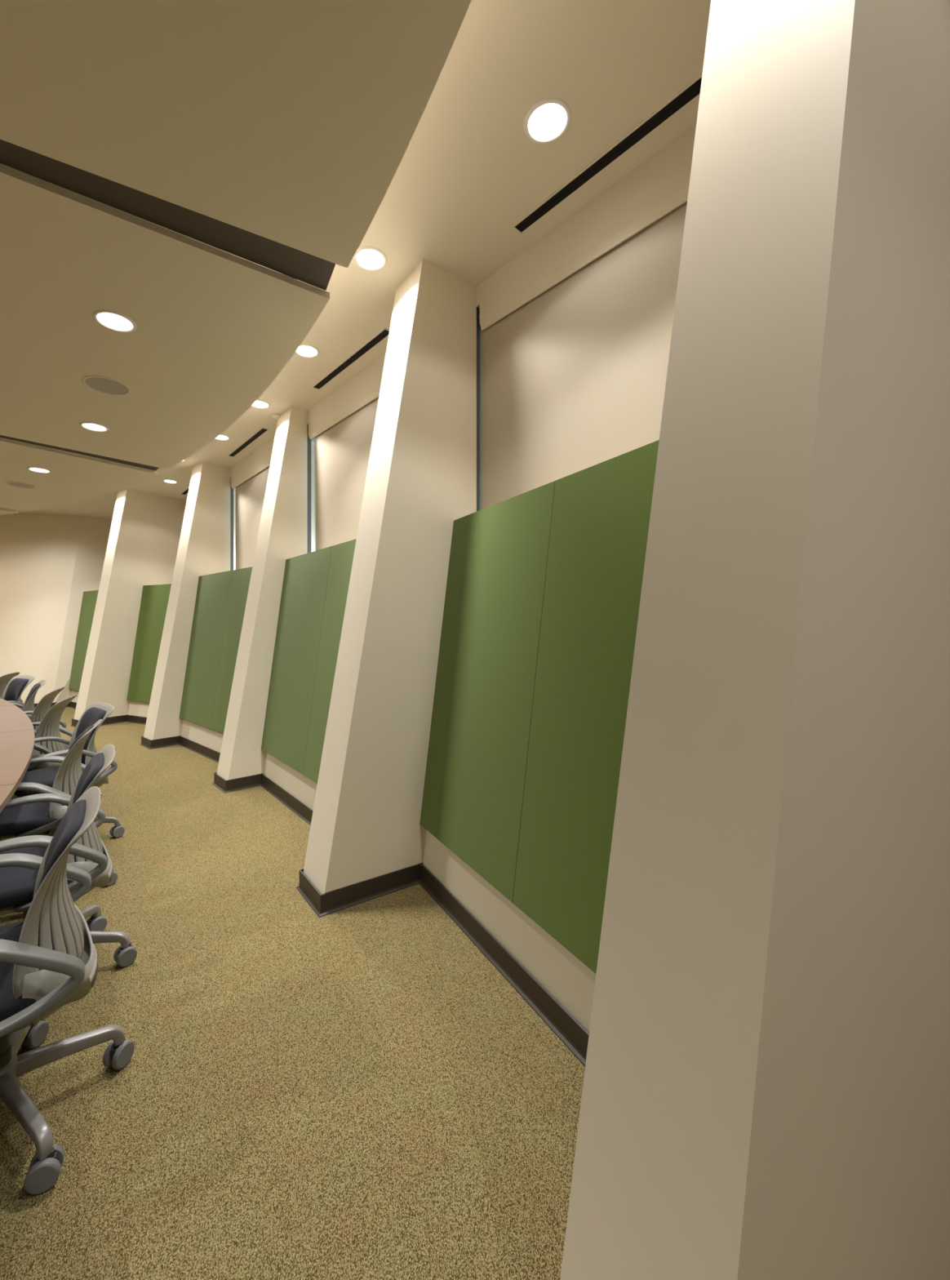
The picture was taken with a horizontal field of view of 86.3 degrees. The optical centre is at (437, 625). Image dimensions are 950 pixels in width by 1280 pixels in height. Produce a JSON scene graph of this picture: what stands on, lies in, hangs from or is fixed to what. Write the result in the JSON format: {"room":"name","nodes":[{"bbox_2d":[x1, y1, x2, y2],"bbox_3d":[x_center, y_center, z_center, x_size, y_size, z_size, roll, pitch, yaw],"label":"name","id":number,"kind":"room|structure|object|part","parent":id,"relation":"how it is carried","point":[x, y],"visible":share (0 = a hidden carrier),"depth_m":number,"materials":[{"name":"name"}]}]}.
{"room":"conference room","nodes":[
{"label":"conference room","id":0,"kind":"room"},
{"bbox_2d":[0,514,57,676],"bbox_3d":[-10.080,-0.318,8.910,6.009,3.535,1.142,0,0,-7],"label":"wall","id":1,"kind":"structure","parent":0,"point":[25,540],"depth_m":9.20,"materials":[{"name":"paint"}]},
{"bbox_2d":[34,702,68,707],"bbox_3d":[-9.771,1.399,8.398,6.503,0.102,0.271,0,0,-9],"label":"baseboard","id":2,"kind":"structure","parent":1,"relation":"attached to","point":[53,704],"depth_m":8.83,"materials":[{"name":"brown rubber"}]},
{"bbox_2d":[18,515,112,703],"bbox_3d":[-6.548,-0.318,9.780,1.623,3.535,2.200,0,0,0],"label":"wall","id":3,"kind":"structure","parent":0,"point":[75,558],"depth_m":9.24,"materials":[{"name":"paint"}]},
{"bbox_2d":[71,688,79,702],"bbox_3d":[-5.363,0.427,9.096,2.180,2.045,1.540,0,0,37],"label":"wall","id":4,"kind":"structure","parent":0,"point":[74,692],"depth_m":8.96,"materials":[{"name":"paint"}]},
{"bbox_2d":[68,701,76,708],"bbox_3d":[-5.782,1.399,8.435,2.058,0.102,0.020,0,0,37],"label":"baseboard","id":5,"kind":"structure","parent":4,"relation":"attached to","point":[72,704],"depth_m":8.93,"materials":[{"name":"brown rubber"}]},
{"bbox_2d":[68,590,98,690],"bbox_3d":[-6.122,0.250,8.863,1.048,1.750,0.273,0,0,37],"label":"panel","id":6,"kind":"object","parent":4,"relation":"attached to","point":[89,597],"visible":0.52,"depth_m":8.97,"materials":[{"name":"green fabric"}]},
{"bbox_2d":[128,700,149,717],"bbox_3d":[-3.654,0.427,7.497,1.896,2.045,0.940,0,0,35],"label":"wall","id":7,"kind":"structure","parent":0,"point":[139,708],"depth_m":7.57,"materials":[{"name":"paint"}]},
{"bbox_2d":[126,715,146,724],"bbox_3d":[-3.868,1.399,7.216,1.877,0.102,0.020,0,0,27],"label":"baseboard","id":8,"kind":"structure","parent":7,"relation":"attached to","point":[135,719],"depth_m":7.53,"materials":[{"name":"brown rubber"}]},
{"bbox_2d":[126,583,171,702],"bbox_3d":[-4.196,0.250,7.539,0.984,1.750,0.271,0,0,27],"label":"panel","id":9,"kind":"object","parent":7,"relation":"attached to","point":[155,598],"visible":0.55,"depth_m":7.59,"materials":[{"name":"green fabric"}]},
{"bbox_2d":[0,0,471,515],"bbox_3d":[-4.445,-1.595,2.090,11.031,0.030,11.605,0,0,0],"label":"ceiling","id":10,"kind":"structure","parent":0,"point":[291,123],"depth_m":1.84,"materials":[{"name":"paint"}]},
{"bbox_2d":[5,481,36,488],"bbox_3d":[-4.660,-1.577,5.660,0.272,0.007,0.272,0,0,0],"label":"ceiling speaker","id":11,"kind":"object","parent":10,"relation":"attached to","point":[17,484],"visible":1,"depth_m":5.66,"materials":[{"name":"paint"}]},
{"bbox_2d":[7,482,35,488],"bbox_3d":[-4.660,-1.575,5.660,0.238,0.003,0.238,0,0,0],"label":"grille","id":12,"kind":"object","parent":11,"relation":"attached to","point":[22,485],"depth_m":5.66,"materials":[{"name":"beige metal"}]},
{"bbox_2d":[27,466,51,473],"bbox_3d":[-4.030,-1.577,5.120,0.192,0.006,0.192,0,0,0],"label":"recessed light","id":13,"kind":"object","parent":10,"relation":"in","point":[32,468],"visible":1,"depth_m":5.11,"materials":[{"name":"white glass"}]},
{"bbox_2d":[0,435,159,471],"bbox_3d":[-5.334,-1.661,2.384,0.277,0.099,7.478,0,0,42],"label":"channel","id":14,"kind":"object","parent":10,"relation":"attached to","point":[144,466],"visible":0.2,"depth_m":4.77,"materials":[{"name":"brown metal"}]},
{"bbox_2d":[80,422,108,431],"bbox_3d":[-2.720,-1.577,4.010,0.192,0.006,0.192,0,0,0],"label":"recessed light","id":15,"kind":"object","parent":10,"relation":"in","point":[91,426],"visible":1,"depth_m":4.00,"materials":[{"name":"white glass"}]},
{"bbox_2d":[81,375,131,395],"bbox_3d":[-2.170,-1.577,3.320,0.272,0.007,0.272,0,0,0],"label":"ceiling speaker","id":16,"kind":"object","parent":10,"relation":"attached to","point":[104,384],"visible":1,"depth_m":3.31,"materials":[{"name":"paint"}]},
{"bbox_2d":[93,309,136,332],"bbox_3d":[-1.670,-1.577,2.620,0.192,0.006,0.192,0,0,0],"label":"recessed light","id":17,"kind":"object","parent":10,"relation":"in","point":[112,320],"visible":1,"depth_m":2.62,"materials":[{"name":"white"}]},
{"bbox_2d":[0,138,335,290],"bbox_3d":[-3.632,-1.661,0.324,7.484,0.099,0.270,0,0,-32],"label":"channel","id":18,"kind":"object","parent":10,"relation":"attached to","point":[308,268],"visible":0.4,"depth_m":1.99,"materials":[{"name":"brown metal"}]},
{"bbox_2d":[181,719,317,810],"bbox_3d":[-1.565,0.427,4.817,0.685,2.045,4.338,0,0,-40],"label":"wall","id":19,"kind":"structure","parent":0,"point":[298,785],"depth_m":4.37,"materials":[{"name":"paint"}]},
{"bbox_2d":[178,735,220,762],"bbox_3d":[-2.478,1.399,5.519,1.917,0.102,0.020,0,0,44],"label":"baseboard","id":20,"kind":"structure","parent":19,"relation":"attached to","point":[208,753],"depth_m":5.73,"materials":[{"name":"brown rubber"}]},
{"bbox_2d":[179,570,232,728],"bbox_3d":[-2.726,0.250,5.956,0.974,1.750,0.273,0,0,44],"label":"panel","id":21,"kind":"object","parent":19,"relation":"attached to","point":[197,707],"visible":0.93,"depth_m":5.91,"materials":[{"name":"green fabric"}]},
{"bbox_2d":[210,566,252,733],"bbox_3d":[-2.030,0.250,5.274,0.979,1.750,0.273,0,0,44],"label":"panel","id":22,"kind":"object","parent":19,"relation":"attached to","point":[241,578],"visible":0.43,"depth_m":5.45,"materials":[{"name":"green fabric"}]},
{"bbox_2d":[260,773,313,825],"bbox_3d":[-1.015,1.399,3.811,0.020,0.102,1.982,0,0,-37],"label":"baseboard","id":23,"kind":"structure","parent":19,"relation":"attached to","point":[305,813],"depth_m":4.07,"materials":[{"name":"brown rubber"}]},
{"bbox_2d":[261,546,332,774],"bbox_3d":[-1.206,0.250,4.299,0.273,1.750,1.007,0,0,-37],"label":"panel","id":24,"kind":"object","parent":19,"relation":"attached to","point":[301,610],"visible":0.95,"depth_m":4.23,"materials":[{"name":"green fabric"}]},
{"bbox_2d":[302,538,356,783],"bbox_3d":[-0.604,0.250,3.493,0.273,1.750,1.004,0,0,-37],"label":"panel","id":25,"kind":"object","parent":19,"relation":"attached to","point":[342,554],"visible":0.31,"depth_m":3.74,"materials":[{"name":"green fabric"}]},
{"bbox_2d":[0,706,585,1279],"bbox_3d":[-4.000,1.500,4.000,22.000,0.100,20.000,0,0,0],"label":"floor","id":26,"kind":"structure","parent":0,"point":[358,1091],"depth_m":1.61,"materials":[{"name":"carpet"}]},
{"bbox_2d":[0,671,22,702],"bbox_3d":[-5.137,0.997,5.807,0.647,0.906,0.670,0,0,-8],"label":"office chair","id":27,"kind":"object","parent":26,"relation":"on","point":[5,679],"visible":0.32,"depth_m":5.81,"materials":[{"name":"grey plastic"}]},
{"bbox_2d":[0,697,35,813],"bbox_3d":[-3.093,1.080,1.507,2.846,0.740,11.297,0,0,-32],"label":"conference table","id":28,"kind":"object","parent":26,"relation":"on","point":[17,735],"visible":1,"depth_m":2.95,"materials":[{"name":"laminate"}]},
{"bbox_2d":[0,675,35,709],"bbox_3d":[-4.655,0.997,5.335,0.665,0.906,0.626,0,0,34],"label":"office chair","id":29,"kind":"object","parent":26,"relation":"on","point":[14,690],"visible":0.31,"depth_m":5.49,"materials":[{"name":"grey plastic"}]},
{"bbox_3d":[-4.420,0.920,5.261,0.154,0.295,0.409,0,0,28],"label":"armrest","id":30,"kind":"part","parent":29,"relation":"part of","materials":[{"name":"grey plastic"}]},
{"bbox_2d":[12,680,46,718],"bbox_3d":[-4.117,0.997,4.874,0.640,0.906,0.671,0,0,-30],"label":"office chair","id":31,"kind":"object","parent":26,"relation":"on","point":[28,705],"visible":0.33,"depth_m":4.90,"materials":[{"name":"grey plastic"}]},
{"bbox_3d":[-4.243,0.920,5.075,0.409,0.295,0.154,0,0,-40],"label":"armrest","id":32,"kind":"part","parent":31,"relation":"part of","materials":[{"name":"grey plastic"}]},
{"bbox_2d":[9,694,76,799],"bbox_3d":[-3.070,0.996,3.804,0.638,0.902,0.652,0,0,-20],"label":"office chair","id":33,"kind":"object","parent":26,"relation":"on","point":[49,726],"visible":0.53,"depth_m":3.74,"materials":[{"name":"grey plastic"}]},
{"bbox_3d":[-2.953,0.920,3.579,0.409,0.295,0.154,0,0,-20],"label":"armrest","id":34,"kind":"part","parent":33,"relation":"part of","materials":[{"name":"grey plastic"}]},
{"bbox_3d":[-3.118,0.920,4.032,0.409,0.295,0.154,0,0,-20],"label":"armrest","id":35,"kind":"part","parent":33,"relation":"part of","materials":[{"name":"grey plastic"}]},
{"bbox_2d":[24,686,66,733],"bbox_3d":[-3.504,0.997,4.347,0.634,0.906,0.664,0,0,-29],"label":"office chair","id":36,"kind":"object","parent":26,"relation":"on","point":[45,704],"visible":0.23,"depth_m":4.29,"materials":[{"name":"grey plastic"}]},
{"bbox_3d":[-3.606,0.920,4.559,0.409,0.295,0.154,0,0,-22],"label":"armrest","id":37,"kind":"part","parent":36,"relation":"part of","materials":[{"name":"grey plastic"}]},
{"bbox_2d":[0,719,118,886],"bbox_3d":[-2.111,0.996,2.737,0.652,0.902,0.653,0,0,-26],"label":"office chair","id":38,"kind":"object","parent":26,"relation":"on","point":[44,818],"visible":0.5,"depth_m":2.61,"materials":[{"name":"grey plastic"}]},
{"bbox_3d":[-2.148,1.080,2.731,0.340,0.074,0.360,0,0,-26],"label":"seat frame","id":39,"kind":"part","parent":38,"relation":"part of","materials":[{"name":"grey plastic"}]},
{"bbox_3d":[-2.162,1.016,2.725,0.450,0.088,0.470,0,0,-26],"label":"seat","id":40,"kind":"part","parent":38,"relation":"part of","materials":[{"name":"grey fabric"}]},
{"bbox_3d":[-2.010,0.920,2.530,0.409,0.295,0.154,0,0,-26],"label":"armrest","id":41,"kind":"part","parent":38,"relation":"part of","materials":[{"name":"grey plastic"}]},
{"bbox_3d":[-2.221,0.920,2.963,0.409,0.295,0.154,0,0,-26],"label":"armrest","id":42,"kind":"part","parent":38,"relation":"part of","materials":[{"name":"grey plastic"}]},
{"bbox_2d":[0,702,124,852],"bbox_3d":[-2.482,0.996,3.338,0.656,0.902,0.645,0,0,40],"label":"office chair","id":43,"kind":"object","parent":26,"relation":"on","point":[97,711],"visible":0.39,"depth_m":3.40,"materials":[{"name":"grey plastic"}]},
{"bbox_3d":[-2.502,1.016,3.333,0.470,0.088,0.450,0,0,40],"label":"seat","id":44,"kind":"part","parent":43,"relation":"part of","materials":[{"name":"grey fabric"}]},
{"bbox_3d":[-2.655,0.920,3.527,0.154,0.295,0.409,0,0,40],"label":"armrest","id":45,"kind":"part","parent":43,"relation":"part of","materials":[{"name":"grey plastic"}]},
{"bbox_3d":[-2.285,0.920,3.217,0.154,0.295,0.409,0,0,40],"label":"armrest","id":46,"kind":"part","parent":43,"relation":"part of","materials":[{"name":"grey plastic"}]},
{"bbox_3d":[-2.323,1.329,3.423,0.298,0.094,0.036,0,0,-22],"label":"leg","id":47,"kind":"part","parent":43,"relation":"part of","materials":[{"name":"grey plastic"}]},
{"bbox_2d":[0,786,134,1195],"bbox_3d":[-1.258,0.997,1.492,0.634,0.906,0.664,0,0,-40],"label":"office chair","id":48,"kind":"object","parent":26,"relation":"on","point":[49,962],"visible":1,"depth_m":1.43,"materials":[{"name":"grey plastic"}]},
{"bbox_3d":[-1.309,1.016,1.451,0.450,0.088,0.470,0,0,-33],"label":"seat","id":49,"kind":"part","parent":48,"relation":"part of","materials":[{"name":"grey fabric"}]},
{"bbox_3d":[-1.346,1.329,1.626,0.036,0.094,0.298,0,0,-23],"label":"leg","id":50,"kind":"part","parent":48,"relation":"part of","materials":[{"name":"grey plastic"}]},
{"bbox_3d":[-1.135,1.329,1.383,0.298,0.094,0.036,0,0,31],"label":"leg","id":51,"kind":"part","parent":48,"relation":"part of","materials":[{"name":"grey plastic"}]},
{"bbox_3d":[-1.136,0.920,1.276,0.409,0.295,0.154,0,0,-33],"label":"armrest","id":52,"kind":"part","parent":48,"relation":"part of","materials":[{"name":"grey plastic"}]},
{"bbox_3d":[-1.398,0.920,1.681,0.409,0.295,0.154,0,0,-33],"label":"armrest","id":53,"kind":"part","parent":48,"relation":"part of","materials":[{"name":"grey plastic"}]},
{"bbox_3d":[-1.152,1.329,1.581,0.298,0.094,0.036,0,0,-41],"label":"leg","id":54,"kind":"part","parent":48,"relation":"part of","materials":[{"name":"grey plastic"}]},
{"bbox_2d":[0,744,137,1020],"bbox_3d":[-1.641,0.997,2.073,0.644,0.906,0.674,0,0,-45],"label":"office chair","id":55,"kind":"object","parent":26,"relation":"on","point":[89,853],"visible":0.51,"depth_m":2.07,"materials":[{"name":"grey plastic"}]},
{"bbox_3d":[-1.647,1.080,2.079,0.340,0.074,0.360,0,0,-34],"label":"seat frame","id":56,"kind":"part","parent":55,"relation":"part of","materials":[{"name":"grey plastic"}]},
{"bbox_3d":[-1.659,1.016,2.070,0.450,0.088,0.470,0,0,-34],"label":"seat","id":57,"kind":"part","parent":55,"relation":"part of","materials":[{"name":"grey fabric"}]},
{"bbox_3d":[-1.482,0.920,1.899,0.409,0.295,0.154,0,0,-34],"label":"armrest","id":58,"kind":"part","parent":55,"relation":"part of","materials":[{"name":"grey plastic"}]},
{"bbox_3d":[-1.752,0.920,2.299,0.409,0.295,0.154,0,0,-34],"label":"armrest","id":59,"kind":"part","parent":55,"relation":"part of","materials":[{"name":"grey plastic"}]},
{"bbox_3d":[-1.621,1.329,2.259,0.036,0.094,0.298,0,0,3],"label":"leg","id":60,"kind":"part","parent":55,"relation":"part of","materials":[{"name":"grey plastic"}]},
{"bbox_3d":[-1.467,1.329,2.134,0.298,0.094,0.036,0,0,-15],"label":"leg","id":61,"kind":"part","parent":55,"relation":"part of","materials":[{"name":"grey"}]},
{"bbox_2d":[71,488,186,727],"bbox_3d":[-4.715,-0.318,7.900,0.347,3.535,1.629,0,0,34],"label":"column","id":62,"kind":"structure","parent":26,"relation":"on","point":[145,531],"depth_m":7.63,"materials":[{"name":"paint"}]},
{"bbox_3d":[-4.996,1.399,7.492,0.347,0.102,0.640,0,0,35],"label":"baseboard","id":63,"kind":"part","parent":62,"relation":"part of","materials":[{"name":"brown rubber"}]},
{"bbox_2d":[140,461,230,749],"bbox_3d":[-3.156,-0.318,6.426,0.347,3.535,1.024,0,0,42],"label":"column","id":64,"kind":"structure","parent":26,"relation":"on","point":[204,544],"depth_m":6.30,"materials":[{"name":"paint"}]},
{"bbox_3d":[-3.285,1.399,6.284,0.347,0.102,0.640,0,0,42],"label":"baseboard","id":65,"kind":"part","parent":64,"relation":"part of","materials":[{"name":"brown rubber"}]},
{"bbox_2d":[212,406,307,793],"bbox_3d":[-1.655,-0.318,4.766,0.790,3.535,0.347,0,0,-41],"label":"column","id":66,"kind":"structure","parent":26,"relation":"on","point":[282,535],"depth_m":4.68,"materials":[{"name":"paint"}]},
{"bbox_3d":[-1.712,1.399,4.717,0.640,0.102,0.347,0,0,-41],"label":"baseboard","id":67,"kind":"part","parent":66,"relation":"part of","materials":[{"name":"brown rubber"}]},
{"bbox_2d":[296,260,476,917],"bbox_3d":[-0.265,-0.318,2.939,1.016,3.535,0.347,0,0,-34],"label":"column","id":68,"kind":"structure","parent":26,"relation":"on","point":[366,842],"depth_m":2.83,"materials":[{"name":"paint"}]},
{"bbox_3d":[-0.420,1.399,2.834,0.640,0.102,0.347,0,0,-34],"label":"baseboard","id":69,"kind":"part","parent":68,"relation":"part of","materials":[{"name":"brown rubber"}]},
{"bbox_2d":[560,0,949,1279],"bbox_3d":[0.924,-0.318,1.167,1.507,3.535,0.347,0,0,-29],"label":"column","id":70,"kind":"structure","parent":26,"relation":"on","point":[766,1092],"depth_m":0.91,"materials":[{"name":"paint"}]},
{"bbox_2d":[0,0,711,550],"bbox_3d":[-4.000,-2.135,4.000,22.000,0.100,20.000,0,0,0],"label":"ceiling","id":71,"kind":"structure","parent":0,"point":[469,170],"depth_m":2.22,"materials":[{"name":"paint"}]},
{"bbox_2d":[163,479,177,483],"bbox_3d":[-3.850,-2.082,7.290,0.192,0.006,0.192,0,0,0],"label":"recessed light","id":72,"kind":"object","parent":71,"relation":"in","point":[168,481],"visible":1,"depth_m":7.27,"materials":[{"name":"white glass"}]},
{"bbox_2d":[181,487,189,494],"bbox_3d":[-3.662,-2.083,7.569,0.079,0.006,1.140,0,0,-40],"label":"ceiling vent","id":73,"kind":"object","parent":71,"relation":"in","point":[186,491],"visible":0.4,"depth_m":7.85,"materials":[{"name":"metal"}]},
{"bbox_2d":[214,434,230,440],"bbox_3d":[-2.390,-2.082,5.580,0.192,0.006,0.192,0,0,0],"label":"recessed light","id":74,"kind":"object","parent":71,"relation":"in","point":[222,437],"visible":0.62,"depth_m":5.60,"materials":[{"name":"white glass"}]},
{"bbox_2d":[227,427,269,457],"bbox_3d":[-2.172,-2.083,5.769,0.079,0.006,1.140,0,0,-40],"label":"ceiling vent","id":75,"kind":"object","parent":71,"relation":"in","point":[260,433],"visible":1,"depth_m":5.72,"materials":[{"name":"metal"}]},
{"bbox_2d":[251,399,270,408],"bbox_3d":[-1.670,-2.082,4.750,0.192,0.006,0.192,0,0,0],"label":"recessed light","id":76,"kind":"object","parent":71,"relation":"in","point":[260,404],"visible":0.77,"depth_m":4.75,"materials":[{"name":"white glass"}]},
{"bbox_2d":[271,413,280,419],"bbox_3d":[-1.585,-2.071,5.020,0.110,0.028,0.110,0,0,0],"label":"smoke detector","id":77,"kind":"object","parent":71,"relation":"attached to","point":[276,416],"visible":0.74,"depth_m":4.98,"materials":[{"name":"paint"}]},
{"bbox_2d":[295,343,319,357],"bbox_3d":[-0.990,-2.082,3.830,0.192,0.006,0.192,0,0,0],"label":"recessed light","id":78,"kind":"object","parent":71,"relation":"in","point":[305,350],"visible":0.87,"depth_m":3.83,"materials":[{"name":"white"}]},
{"bbox_2d":[311,327,389,390],"bbox_3d":[-0.702,-2.083,3.994,0.079,0.006,1.140,0,0,-40],"label":"ceiling vent","id":79,"kind":"object","parent":71,"relation":"in","point":[384,333],"visible":0.86,"depth_m":3.93,"materials":[{"name":"metal"}]},
{"bbox_2d":[353,246,386,271],"bbox_3d":[-0.380,-2.082,2.870,0.192,0.006,0.192,0,0,0],"label":"recessed light","id":80,"kind":"object","parent":71,"relation":"in","point":[367,258],"visible":0.97,"depth_m":2.86,"materials":[{"name":"white"}]},
{"bbox_2d":[524,97,571,144],"bbox_3d":[0.456,-2.082,2.090,0.192,0.006,0.192,0,0,0],"label":"recessed light","id":81,"kind":"object","parent":71,"relation":"in","point":[548,120],"visible":1,"depth_m":2.08,"materials":[{"name":"white"}]},
{"bbox_2d":[511,72,702,234],"bbox_3d":[0.825,-2.083,2.174,0.079,0.006,1.270,0,0,-40],"label":"ceiling vent","id":82,"kind":"object","parent":71,"relation":"in","point":[691,92],"visible":0.69,"depth_m":2.22,"materials":[{"name":"metal"}]},
{"bbox_2d":[230,123,696,477],"bbox_3d":[-0.558,-1.968,4.215,0.200,0.235,6.751,0,0,-40],"label":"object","id":83,"kind":"structure","parent":0,"point":[681,148],"depth_m":2.60,"materials":[{"name":"paint"}]},
{"bbox_2d":[230,477,235,570],"bbox_3d":[-2.041,-0.318,5.929,0.110,3.535,2.163,0,0,-40],"label":"window","id":84,"kind":"structure","parent":83,"relation":"in","point":[231,488],"depth_m":6.68,"materials":[{"name":"grey metal"}]},
{"bbox_2d":[231,447,273,569],"bbox_3d":[-2.059,-1.282,5.913,0.068,1.353,1.961,0,0,-40],"label":"roller blind","id":85,"kind":"object","parent":83,"relation":"attached to","point":[250,482],"visible":0.3,"depth_m":6.23,"materials":[{"name":"fabric"}]},
{"bbox_2d":[307,424,315,552],"bbox_3d":[-0.556,-0.318,4.143,0.110,3.535,2.210,0,0,-40],"label":"window","id":86,"kind":"structure","parent":83,"relation":"in","point":[313,439],"depth_m":4.92,"materials":[{"name":"grey glass"}]},
{"bbox_2d":[308,371,382,551],"bbox_3d":[-0.574,-1.282,4.127,0.068,1.353,2.010,0,0,-40],"label":"roller blind","id":87,"kind":"object","parent":83,"relation":"attached to","point":[344,433],"visible":0.27,"depth_m":4.41,"materials":[{"name":"fabric"}]},
{"bbox_2d":[476,306,480,511],"bbox_3d":[0.902,-0.318,2.389,0.110,3.535,2.075,0,0,-40],"label":"window","id":88,"kind":"structure","parent":83,"relation":"in","point":[478,326],"depth_m":3.12,"materials":[{"name":"grey metal"}]},
{"bbox_2d":[478,155,693,510],"bbox_3d":[0.875,-1.282,2.384,0.068,1.353,1.902,0,0,-40],"label":"roller blind","id":89,"kind":"object","parent":83,"relation":"attached to","point":[575,349],"visible":0.31,"depth_m":2.55,"materials":[{"name":"fabric"}]},
{"bbox_2d":[422,830,595,1033],"bbox_3d":[0.646,0.427,2.257,0.860,2.045,1.871,0,0,-29],"label":"wall","id":90,"kind":"structure","parent":0,"point":[571,982],"depth_m":2.06,"materials":[{"name":"paint"}]},
{"bbox_2d":[419,480,555,902],"bbox_3d":[0.217,0.250,2.538,0.272,1.750,0.947,0,0,-26],"label":"panel","id":91,"kind":"object","parent":90,"relation":"attached to","point":[473,801],"visible":0.95,"depth_m":2.42,"materials":[{"name":"green fabric"}]},
{"bbox_2d":[419,863,589,1066],"bbox_3d":[0.306,1.399,2.047,0.020,0.102,1.830,0,0,-26],"label":"baseboard","id":92,"kind":"structure","parent":90,"relation":"attached to","point":[562,1023],"depth_m":2.04,"materials":[{"name":"brown rubber"}]},
{"bbox_2d":[512,440,658,973],"bbox_3d":[0.627,0.250,1.710,0.273,1.750,0.935,0,0,-26],"label":"panel","id":93,"kind":"object","parent":90,"relation":"attached to","point":[601,514],"visible":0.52,"depth_m":1.85,"materials":[{"name":"green fabric"}]}
]}

